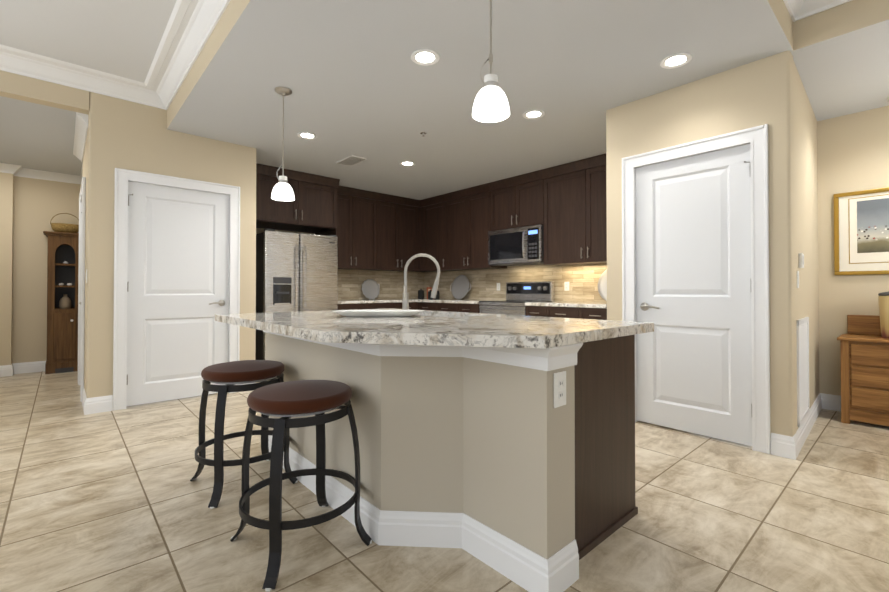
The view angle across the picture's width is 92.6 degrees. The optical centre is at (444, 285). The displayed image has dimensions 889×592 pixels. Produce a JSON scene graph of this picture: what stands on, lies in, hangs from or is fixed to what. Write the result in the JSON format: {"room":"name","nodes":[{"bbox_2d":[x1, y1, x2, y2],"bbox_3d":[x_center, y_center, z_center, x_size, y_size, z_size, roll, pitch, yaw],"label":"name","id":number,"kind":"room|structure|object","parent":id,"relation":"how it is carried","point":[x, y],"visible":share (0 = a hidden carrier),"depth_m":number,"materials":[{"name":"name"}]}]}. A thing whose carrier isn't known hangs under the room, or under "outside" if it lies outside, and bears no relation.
{"room":"kitchen","nodes":[
{"label":"kitchen","id":0,"kind":"room"},
{"bbox_2d":[0,172,13,365],"bbox_3d":[-5.744,-0.192,4.999,0.940,2.580,0.250,1,-1,-42],"label":"wall","id":1,"kind":"structure","parent":0,"point":[6,236],"depth_m":5.19,"materials":[{"name":"paint"}]},
{"bbox_2d":[0,96,81,175],"bbox_3d":[-6.712,-1.558,2.387,7.550,0.100,2.860,1,-1,-42],"label":"ceiling","id":2,"kind":"structure","parent":0,"point":[34,136],"depth_m":4.26,"materials":[{"name":"paint"}]},
{"bbox_2d":[12,176,80,362],"bbox_3d":[-5.130,-0.185,5.639,0.830,2.580,0.120,1,-1,-42],"label":"wall","id":3,"kind":"structure","parent":0,"point":[39,204],"depth_m":5.44,"materials":[{"name":"paint"}]},
{"bbox_2d":[83,92,91,397],"bbox_3d":[-3.480,-0.340,4.202,0.120,2.860,1.496,1,-1,-42],"label":"wall","id":4,"kind":"structure","parent":0,"point":[89,244],"depth_m":3.63,"materials":[{"name":"paint"}]},
{"bbox_2d":[0,112,87,183],"bbox_3d":[-4.523,-1.439,4.273,1.530,0.100,2.740,1,-1,-42],"label":"crown molding","id":5,"kind":"structure","parent":4,"relation":"attached to","point":[81,128],"depth_m":5.20,"materials":[{"name":"white wood"}]},
{"bbox_2d":[78,177,85,401],"bbox_3d":[-3.707,0.032,4.421,0.157,2.120,1.030,1,-1,-42],"label":"closet door","id":6,"kind":"structure","parent":4,"relation":"in","point":[81,277],"depth_m":4.01,"materials":[{"name":"white wood"}]},
{"bbox_2d":[82,388,112,414],"bbox_3d":[-3.144,1.019,3.843,0.189,0.135,0.564,1,-1,-42],"label":"baseboard","id":7,"kind":"structure","parent":4,"relation":"attached to","point":[94,405],"depth_m":3.64,"materials":[{"name":"white"}]},
{"bbox_2d":[0,0,176,82],"bbox_3d":[-0.918,-1.879,-1.773,10.600,0.100,10.840,1,-1,-42],"label":"ceiling","id":8,"kind":"structure","parent":0,"point":[122,38],"depth_m":2.96,"materials":[{"name":"paint"}]},
{"bbox_2d":[0,0,851,109],"bbox_3d":[-0.918,-1.769,-1.774,10.600,0.120,10.840,1,-1,-42],"label":"crown molding","id":9,"kind":"structure","parent":8,"relation":"attached to","point":[190,27],"depth_m":3.30,"materials":[{"name":"white"}]},
{"bbox_2d":[0,70,255,397],"bbox_3d":[-5.285,-0.365,1.655,8.710,2.860,0.120,1,-1,-42],"label":"wall","id":10,"kind":"structure","parent":0,"point":[109,134],"depth_m":3.76,"materials":[{"name":"paint"}]},
{"bbox_2d":[113,168,239,410],"bbox_3d":[-2.539,0.029,4.094,1.030,2.120,0.157,1,-1,-42],"label":"pantry door","id":11,"kind":"structure","parent":10,"relation":"in","point":[176,264],"depth_m":4.03,"materials":[{"name":"white wood"}]},
{"bbox_2d":[256,163,339,236],"bbox_3d":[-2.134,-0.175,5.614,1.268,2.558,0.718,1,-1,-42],"label":"upper cabinet","id":12,"kind":"object","parent":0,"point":[311,207],"visible":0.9,"depth_m":5.48,"materials":[{"name":"brown wood"}]},
{"bbox_2d":[256,228,417,299],"bbox_3d":[-1.647,-0.166,6.618,3.340,2.560,0.120,1,-1,-42],"label":"wall","id":13,"kind":"structure","parent":0,"point":[259,230],"depth_m":6.02,"materials":[{"name":"paint"}]},
{"bbox_2d":[337,186,356,268],"bbox_3d":[-1.611,-0.853,6.340,0.468,1.188,0.348,1,-1,-42],"label":"upper cabinet","id":14,"kind":"object","parent":13,"relation":"attached to","point":[346,197],"depth_m":6.27,"materials":[{"name":"brown wood"}]},
{"bbox_2d":[357,189,380,270],"bbox_3d":[-1.326,-0.850,6.597,0.541,1.188,0.348,1,-1,-42],"label":"upper cabinet","id":15,"kind":"object","parent":13,"relation":"attached to","point":[368,202],"depth_m":6.52,"materials":[{"name":"brown wood"}]},
{"bbox_2d":[338,269,423,299],"bbox_3d":[-1.130,-0.017,6.993,2.068,0.466,0.012,1,-1,-42],"label":"backsplash","id":16,"kind":"structure","parent":13,"relation":"attached to","point":[351,282],"depth_m":7.06,"materials":[{"name":"beige tile"}]},
{"bbox_2d":[373,193,404,271],"bbox_3d":[-1.013,-0.847,6.877,0.541,1.188,0.348,1,-1,-42],"label":"upper cabinet","id":17,"kind":"object","parent":13,"relation":"attached to","point":[392,208],"depth_m":6.82,"materials":[{"name":"brown wood"}]},
{"bbox_2d":[405,198,412,271],"bbox_3d":[-0.713,-0.845,7.147,0.509,1.188,0.348,1,-1,-42],"label":"upper cabinet","id":18,"kind":"object","parent":13,"relation":"attached to","point":[408,201],"depth_m":7.03,"materials":[{"name":"brown wood"}]},
{"bbox_2d":[0,371,888,591],"bbox_3d":[-1.379,1.111,1.252,14.000,0.100,16.000,1,-1,-42],"label":"floor","id":19,"kind":"structure","parent":0,"point":[115,501],"depth_m":1.95,"materials":[{"name":"tile"}]},
{"bbox_2d":[43,231,78,373],"bbox_3d":[-4.922,0.211,5.512,0.415,1.785,0.300,1,-1,-42],"label":"tall cabinet","id":20,"kind":"object","parent":19,"relation":"on","point":[62,340],"visible":0.83,"depth_m":5.43,"materials":[{"name":"brown wood"}]},
{"bbox_2d":[50,213,78,232],"bbox_3d":[-4.933,-0.817,5.539,0.302,0.268,0.210,1,-1,-42],"label":"basket","id":21,"kind":"object","parent":20,"relation":"on","point":[64,227],"visible":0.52,"depth_m":5.47,"materials":[{"name":"wicker"}]},
{"bbox_2d":[59,294,70,308],"bbox_3d":[-4.940,0.200,5.536,0.120,0.185,0.120,1,-1,-42],"label":"jug","id":22,"kind":"object","parent":20,"relation":"in","point":[65,302],"visible":0.96,"depth_m":5.50,"materials":[{"name":"brown ceramic"}]},
{"bbox_2d":[58,261,71,284],"bbox_3d":[-4.933,-0.164,5.532,0.138,0.312,0.055,0,-1,-28],"label":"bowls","id":23,"kind":"object","parent":20,"relation":"in","point":[65,262],"visible":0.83,"depth_m":5.52,"materials":[{"name":"white ceramic"}]},
{"bbox_2d":[190,360,297,508],"bbox_3d":[-1.102,0.745,2.339,0.470,0.657,0.470,1,-1,-42],"label":"bar stool","id":24,"kind":"object","parent":19,"relation":"on","point":[230,375],"visible":0.96,"depth_m":2.19,"materials":[{"name":"iron"},{"name":"brown leather"},{"name":"pewter"}]},
{"bbox_2d":[255,229,337,359],"bbox_3d":[-2.012,0.208,5.664,0.965,1.793,0.766,1,-1,-42],"label":"refrigerator","id":25,"kind":"object","parent":19,"relation":"on","point":[296,272],"visible":0.56,"depth_m":5.34,"materials":[{"name":"grey metal"}]},
{"bbox_2d":[230,380,371,590],"bbox_3d":[-0.600,0.740,1.781,0.470,0.657,0.470,1,-1,-42],"label":"bar stool","id":26,"kind":"object","parent":19,"relation":"on","point":[288,400],"visible":1,"depth_m":1.65,"materials":[{"name":"iron"},{"name":"brown leather"},{"name":"pewter"}]},
{"bbox_2d":[338,303,369,309],"bbox_3d":[-1.491,0.681,6.238,0.530,0.858,0.638,1,-1,-42],"label":"base cabinet","id":27,"kind":"object","parent":19,"relation":"on","point":[359,305],"depth_m":6.01,"materials":[{"name":"brown wood"}]},
{"bbox_2d":[370,303,389,308],"bbox_3d":[-1.164,0.684,6.532,0.591,0.858,0.638,1,-1,-42],"label":"base cabinet","id":28,"kind":"object","parent":19,"relation":"on","point":[372,305],"depth_m":6.29,"materials":[{"name":"brown wood"}]},
{"bbox_2d":[390,302,417,309],"bbox_3d":[-0.812,0.687,6.820,0.559,0.858,0.680,1,-1,-42],"label":"base cabinet","id":29,"kind":"object","parent":19,"relation":"on","point":[412,305],"depth_m":6.59,"materials":[{"name":"brown wood"}]},
{"bbox_2d":[338,298,426,303],"bbox_3d":[-0.915,0.236,6.751,2.066,0.040,0.652,1,-1,-42],"label":"countertop","id":30,"kind":"structure","parent":29,"relation":"on","point":[362,300],"depth_m":6.27,"materials":[{"name":"stone"}]},
{"bbox_2d":[362,279,379,298],"bbox_3d":[-1.186,0.051,6.836,0.342,0.324,0.076,1,-1,-42],"label":"tray","id":31,"kind":"object","parent":30,"relation":"on","point":[370,289],"visible":1,"depth_m":6.84,"materials":[{"name":"grey metal"}]},
{"bbox_2d":[418,289,423,298],"bbox_3d":[-0.405,0.132,7.329,0.105,0.176,0.105,-1,-1,42],"label":"canister","id":32,"kind":"object","parent":30,"relation":"on","point":[420,293],"depth_m":7.28,"materials":[{"name":"black plastic"}]},
{"bbox_2d":[432,290,439,298],"bbox_3d":[-0.132,0.135,7.144,0.095,0.166,0.095,-1,-1,42],"label":"canister","id":33,"kind":"object","parent":30,"relation":"on","point":[438,293],"depth_m":7.11,"materials":[{"name":"black plastic"}]},
{"bbox_2d":[417,299,492,303],"bbox_3d":[0.258,0.233,6.478,0.686,0.040,1.306,1,-1,-42],"label":"countertop","id":34,"kind":"structure","parent":29,"relation":"on","point":[463,301],"depth_m":6.26,"materials":[{"name":"stone"}]},
{"bbox_2d":[450,275,470,298],"bbox_3d":[0.255,0.017,6.861,0.090,0.393,0.481,1,-1,-42],"label":"round tray","id":35,"kind":"object","parent":34,"relation":"on","point":[460,287],"visible":1,"depth_m":6.87,"materials":[{"name":"grey ceramic"}]},
{"bbox_2d":[263,331,582,591],"bbox_3d":[-0.359,0.641,2.157,0.451,0.858,2.077,1,-1,-42],"label":"island base","id":36,"kind":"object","parent":19,"relation":"on","point":[470,450],"depth_m":1.74,"materials":[{"name":"paint"}]},
{"bbox_2d":[418,302,437,310],"bbox_3d":[-0.045,0.687,6.791,0.712,0.858,0.512,1,-1,-42],"label":"base cabinet","id":37,"kind":"object","parent":19,"relation":"on","point":[421,305],"depth_m":6.60,"materials":[{"name":"brown wood"}]},
{"bbox_2d":[438,303,457,311],"bbox_3d":[0.260,0.684,6.500,0.648,0.858,0.570,1,-1,-42],"label":"base cabinet","id":38,"kind":"object","parent":19,"relation":"on","point":[452,307],"depth_m":6.24,"materials":[{"name":"brown wood"}]},
{"bbox_2d":[458,303,478,312],"bbox_3d":[0.539,0.681,6.189,0.648,0.858,0.506,1,-1,-42],"label":"base cabinet","id":39,"kind":"object","parent":19,"relation":"on","point":[471,308],"depth_m":5.93,"materials":[{"name":"brown wood"}]},
{"bbox_2d":[479,281,553,315],"bbox_3d":[0.942,0.522,5.685,0.692,1.165,0.774,1,-1,-42],"label":"range","id":40,"kind":"object","parent":19,"relation":"on","point":[519,295],"visible":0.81,"depth_m":5.68,"materials":[{"name":"grey metal"}]},
{"bbox_2d":[526,306,549,316],"bbox_3d":[1.354,0.672,5.283,0.648,0.858,0.361,1,-1,-42],"label":"base cabinet","id":41,"kind":"object","parent":19,"relation":"on","point":[543,311],"depth_m":5.07,"materials":[{"name":"brown wood"}]},
{"bbox_2d":[550,306,585,318],"bbox_3d":[1.574,0.670,5.038,0.648,0.858,0.540,1,-1,-42],"label":"base cabinet","id":42,"kind":"object","parent":19,"relation":"on","point":[577,312],"depth_m":4.76,"materials":[{"name":"brown wood"}]},
{"bbox_2d":[586,308,606,319],"bbox_3d":[1.855,0.666,4.726,0.648,0.858,0.540,1,-1,-42],"label":"base cabinet","id":43,"kind":"object","parent":19,"relation":"on","point":[591,313],"depth_m":4.51,"materials":[{"name":"brown wood"}]},
{"bbox_2d":[525,301,606,307],"bbox_3d":[1.721,0.217,4.872,0.658,0.040,1.470,1,-1,-42],"label":"countertop","id":44,"kind":"structure","parent":43,"relation":"on","point":[567,304],"depth_m":4.82,"materials":[{"name":"stone"}]},
{"bbox_2d":[598,269,606,300],"bbox_3d":[1.987,-0.025,4.922,0.112,0.438,0.450,1,-1,-42],"label":"plate","id":45,"kind":"object","parent":44,"relation":"on","point":[602,286],"visible":0.31,"depth_m":5.04,"materials":[{"name":"white ceramic"}]},
{"bbox_2d":[574,335,637,559],"bbox_3d":[0.496,0.639,1.996,0.603,0.858,0.528,1,-1,-42],"label":"base cabinet","id":46,"kind":"object","parent":19,"relation":"on","point":[604,379],"visible":0.1,"depth_m":1.77,"materials":[{"name":"brown wood"}]},
{"bbox_2d":[215,308,653,348],"bbox_3d":[-0.227,0.191,2.280,1.315,0.040,2.085,1,-1,-42],"label":"countertop","id":47,"kind":"structure","parent":46,"relation":"on","point":[437,328],"depth_m":1.72,"materials":[{"name":"stone"}]},
{"bbox_2d":[333,310,423,316],"bbox_3d":[-0.375,0.155,2.419,0.520,0.032,0.210,0,-1,0],"label":"sink","id":48,"kind":"object","parent":47,"relation":"on","point":[377,313],"visible":1,"depth_m":2.34,"materials":[{"name":"white ceramic"}]},
{"bbox_2d":[402,253,439,309],"bbox_3d":[-0.158,-0.012,2.546,0.213,0.369,0.174,1,-1,-42],"label":"faucet","id":49,"kind":"object","parent":47,"relation":"on","point":[405,304],"visible":0.83,"depth_m":2.55,"materials":[{"name":"silver metal"}]},
{"bbox_2d":[837,315,888,425],"bbox_3d":[3.667,0.659,3.071,0.429,0.840,1.190,1,-1,-42],"label":"dresser","id":50,"kind":"object","parent":19,"relation":"on","point":[864,347],"visible":1,"depth_m":3.29,"materials":[{"name":"brown wood"}]},
{"bbox_2d":[878,292,888,338],"bbox_3d":[3.485,0.211,3.301,0.163,0.388,0.163,1,-1,-42],"label":"jar","id":51,"kind":"object","parent":50,"relation":"on","point":[883,298],"visible":1,"depth_m":3.30,"materials":[{"name":"ceramic"}]},
{"bbox_2d":[424,264,606,302],"bbox_3d":[1.092,-0.170,6.160,0.120,2.560,4.464,1,-1,-42],"label":"wall","id":52,"kind":"structure","parent":0,"point":[526,266],"depth_m":5.96,"materials":[{"name":"paint"}]},
{"bbox_2d":[421,193,456,271],"bbox_3d":[-0.061,-0.846,7.036,0.428,1.188,0.730,1,-1,-42],"label":"upper cabinet","id":53,"kind":"object","parent":52,"relation":"attached to","point":[434,210],"depth_m":6.91,"materials":[{"name":"brown wood"}]},
{"bbox_2d":[449,189,472,270],"bbox_3d":[0.321,-0.849,6.656,0.368,1.188,0.586,1,-1,-42],"label":"upper cabinet","id":54,"kind":"object","parent":52,"relation":"attached to","point":[459,201],"depth_m":6.50,"materials":[{"name":"brown wood"}]},
{"bbox_2d":[469,182,506,268],"bbox_3d":[0.632,-0.853,6.311,0.368,1.188,0.587,1,-1,-42],"label":"upper cabinet","id":55,"kind":"object","parent":52,"relation":"attached to","point":[481,196],"depth_m":6.17,"materials":[{"name":"brown wood"}]},
{"bbox_2d":[493,177,520,230],"bbox_3d":[0.956,-1.109,5.952,0.368,0.683,0.506,1,-1,-42],"label":"upper cabinet","id":56,"kind":"object","parent":52,"relation":"attached to","point":[507,193],"depth_m":5.80,"materials":[{"name":"brown wood"}]},
{"bbox_2d":[488,225,543,265],"bbox_3d":[1.035,-0.529,5.759,0.477,0.470,0.880,1,-1,-42],"label":"microwave","id":57,"kind":"object","parent":56,"relation":"attached to","point":[520,246],"visible":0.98,"depth_m":5.59,"materials":[{"name":"grey metal"}]},
{"bbox_2d":[424,264,606,301],"bbox_3d":[1.046,-0.026,6.111,0.012,0.466,4.210,1,-1,-42],"label":"backsplash","id":58,"kind":"structure","parent":52,"relation":"attached to","point":[582,280],"depth_m":5.97,"materials":[{"name":"beige tile"}]},
{"bbox_2d":[564,282,568,290],"bbox_3d":[1.582,0.003,5.499,0.008,0.115,0.070,1,-1,-42],"label":"outlet","id":59,"kind":"object","parent":58,"relation":"attached to","point":[566,286],"visible":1,"depth_m":5.50,"materials":[{"name":"white plastic"}]},
{"bbox_2d":[521,169,544,226],"bbox_3d":[1.214,-1.112,5.666,0.368,0.683,0.505,1,-1,-42],"label":"upper cabinet","id":60,"kind":"object","parent":52,"relation":"attached to","point":[532,184],"depth_m":5.47,"materials":[{"name":"brown wood"}]},
{"bbox_2d":[544,158,592,265],"bbox_3d":[1.576,-0.863,5.260,0.368,1.188,0.700,1,-1,-42],"label":"upper cabinet","id":61,"kind":"object","parent":52,"relation":"attached to","point":[565,205],"depth_m":5.10,"materials":[{"name":"brown wood"}]},
{"bbox_2d":[589,153,606,263],"bbox_3d":[1.944,-0.867,4.852,0.368,1.188,0.639,1,-1,-42],"label":"upper cabinet","id":62,"kind":"object","parent":52,"relation":"attached to","point":[597,165],"depth_m":4.81,"materials":[{"name":"brown wood"}]},
{"bbox_2d":[167,0,888,199],"bbox_3d":[2.198,-1.492,1.952,4.420,0.001,12.220,1,-1,-42],"label":"ceiling","id":63,"kind":"structure","parent":0,"point":[354,78],"depth_m":2.99,"materials":[{"name":"paint"}]},
{"bbox_2d":[271,87,294,200],"bbox_3d":[-1.219,-1.069,3.213,0.166,0.820,0.166,1,-1,-42],"label":"pendant light","id":64,"kind":"object","parent":63,"relation":"hanging from","point":[282,190],"visible":1,"depth_m":3.18,"materials":[{"name":"white glass"}]},
{"bbox_2d":[297,132,316,139],"bbox_3d":[-1.339,-1.466,4.151,0.188,0.008,0.188,1,-1,-42],"label":"recessed light","id":65,"kind":"object","parent":63,"relation":"in","point":[307,135],"visible":1,"depth_m":4.14,"materials":[{"name":"white"}]},
{"bbox_2d":[336,155,366,165],"bbox_3d":[-1.085,-1.455,4.944,0.200,0.014,0.380,1,-1,-42],"label":"ceiling vent","id":66,"kind":"object","parent":63,"relation":"in","point":[351,160],"visible":0.98,"depth_m":4.91,"materials":[{"name":"white metal"}]},
{"bbox_2d":[400,161,414,165],"bbox_3d":[-0.441,-1.457,5.066,0.188,0.008,0.188,1,-1,-42],"label":"recessed light","id":67,"kind":"object","parent":63,"relation":"in","point":[406,163],"visible":1,"depth_m":5.05,"materials":[{"name":"white"}]},
{"bbox_2d":[411,49,439,65],"bbox_3d":[-0.125,-1.480,2.755,0.188,0.008,0.188,1,-1,-42],"label":"recessed light","id":68,"kind":"object","parent":63,"relation":"in","point":[425,57],"visible":1,"depth_m":2.75,"materials":[{"name":"white"}]},
{"bbox_2d":[472,0,509,121],"bbox_3d":[0.204,-1.122,1.870,0.166,0.742,0.166,1,-1,-42],"label":"pendant light","id":69,"kind":"object","parent":63,"relation":"hanging from","point":[491,103],"visible":1,"depth_m":1.84,"materials":[{"name":"white glass"}]},
{"bbox_2d":[523,110,544,118],"bbox_3d":[0.765,-1.471,3.650,0.188,0.008,0.188,1,-1,-42],"label":"recessed light","id":70,"kind":"object","parent":63,"relation":"in","point":[533,114],"visible":1,"depth_m":3.65,"materials":[{"name":"white"}]},
{"bbox_2d":[660,53,691,68],"bbox_3d":[1.520,-1.479,2.795,0.188,0.008,0.188,1,-1,-42],"label":"recessed light","id":71,"kind":"object","parent":63,"relation":"in","point":[676,60],"visible":1,"depth_m":2.79,"materials":[{"name":"white"}]},
{"bbox_2d":[167,0,888,127],"bbox_3d":[2.019,-1.653,0.866,2.700,0.300,10.840,1,-1,-42],"label":"fascia","id":72,"kind":"object","parent":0,"point":[850,16],"visible":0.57,"depth_m":2.56,"materials":[{"name":"paint"}]},
{"bbox_2d":[606,51,792,436],"bbox_3d":[1.808,-0.200,3.150,0.120,2.560,1.211,1,-1,-42],"label":"wall","id":73,"kind":"structure","parent":0,"point":[769,90],"depth_m":2.86,"materials":[{"name":"paint"}]},
{"bbox_2d":[622,124,770,453],"bbox_3d":[1.804,0.019,3.123,0.157,2.120,0.960,1,-1,-42],"label":"closet door","id":74,"kind":"structure","parent":73,"relation":"in","point":[695,252],"depth_m":3.05,"materials":[{"name":"white wood"}]},
{"bbox_2d":[790,52,819,435],"bbox_3d":[2.721,-0.199,3.279,1.610,2.560,0.182,1,-1,-42],"label":"wall","id":75,"kind":"structure","parent":0,"point":[806,200],"depth_m":3.14,"materials":[{"name":"paint"}]},
{"bbox_2d":[797,271,798,287],"bbox_3d":[2.364,-0.043,2.841,0.070,0.115,0.010,1,-1,-42],"label":"hall light switch","id":76,"kind":"object","parent":75,"relation":"attached to","point":[797,279],"visible":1,"depth_m":2.82,"materials":[{"name":"white plastic"}]},
{"bbox_2d":[798,253,803,267],"bbox_3d":[2.444,-0.173,2.910,0.090,0.100,0.026,1,-1,-42],"label":"thermostat","id":77,"kind":"object","parent":75,"relation":"attached to","point":[801,260],"visible":1,"depth_m":2.88,"materials":[{"name":"white plastic"}]},
{"bbox_2d":[796,317,809,426],"bbox_3d":[2.519,0.578,2.983,0.550,0.700,0.032,1,-1,-42],"label":"air vent","id":78,"kind":"object","parent":75,"relation":"in","point":[803,399],"visible":1,"depth_m":2.95,"materials":[{"name":"white"}]},
{"bbox_2d":[774,393,832,459],"bbox_3d":[2.739,1.013,3.201,1.620,0.135,0.095,1,-1,-42],"label":"baseboard","id":79,"kind":"structure","parent":75,"relation":"attached to","point":[789,447],"depth_m":2.82,"materials":[{"name":"white"}]},
{"bbox_2d":[817,106,888,395],"bbox_3d":[5.593,-0.218,1.379,0.120,2.560,6.847,1,-1,-42],"label":"wall","id":80,"kind":"structure","parent":0,"point":[853,152],"depth_m":3.69,"materials":[{"name":"paint"}]},
{"bbox_2d":[833,395,840,411],"bbox_3d":[5.582,0.994,1.277,0.016,0.135,6.727,1,-1,-42],"label":"baseboard","id":81,"kind":"structure","parent":80,"relation":"attached to","point":[836,398],"depth_m":3.69,"materials":[{"name":"white"}]},
{"bbox_2d":[834,187,888,274],"bbox_3d":[3.793,-0.451,3.269,0.030,0.708,1.180,1,-1,-42],"label":"print","id":82,"kind":"object","parent":80,"relation":"attached to","point":[861,232],"visible":1,"depth_m":3.58,"materials":[{"name":"white paper"}]},
{"bbox_3d":[-4.369,-0.189,5.324,0.120,2.580,1.364,1,-1,-42],"label":"wall","id":83,"kind":"structure","parent":0,"visible":0},
{"bbox_2d":[0,361,45,376],"bbox_3d":[-4.760,1.031,4.991,0.890,0.135,1.320,1,-1,-42],"label":"baseboard","id":84,"kind":"structure","parent":83,"relation":"attached to","point":[20,368],"depth_m":5.36,"materials":[{"name":"white wood"}]}
]}

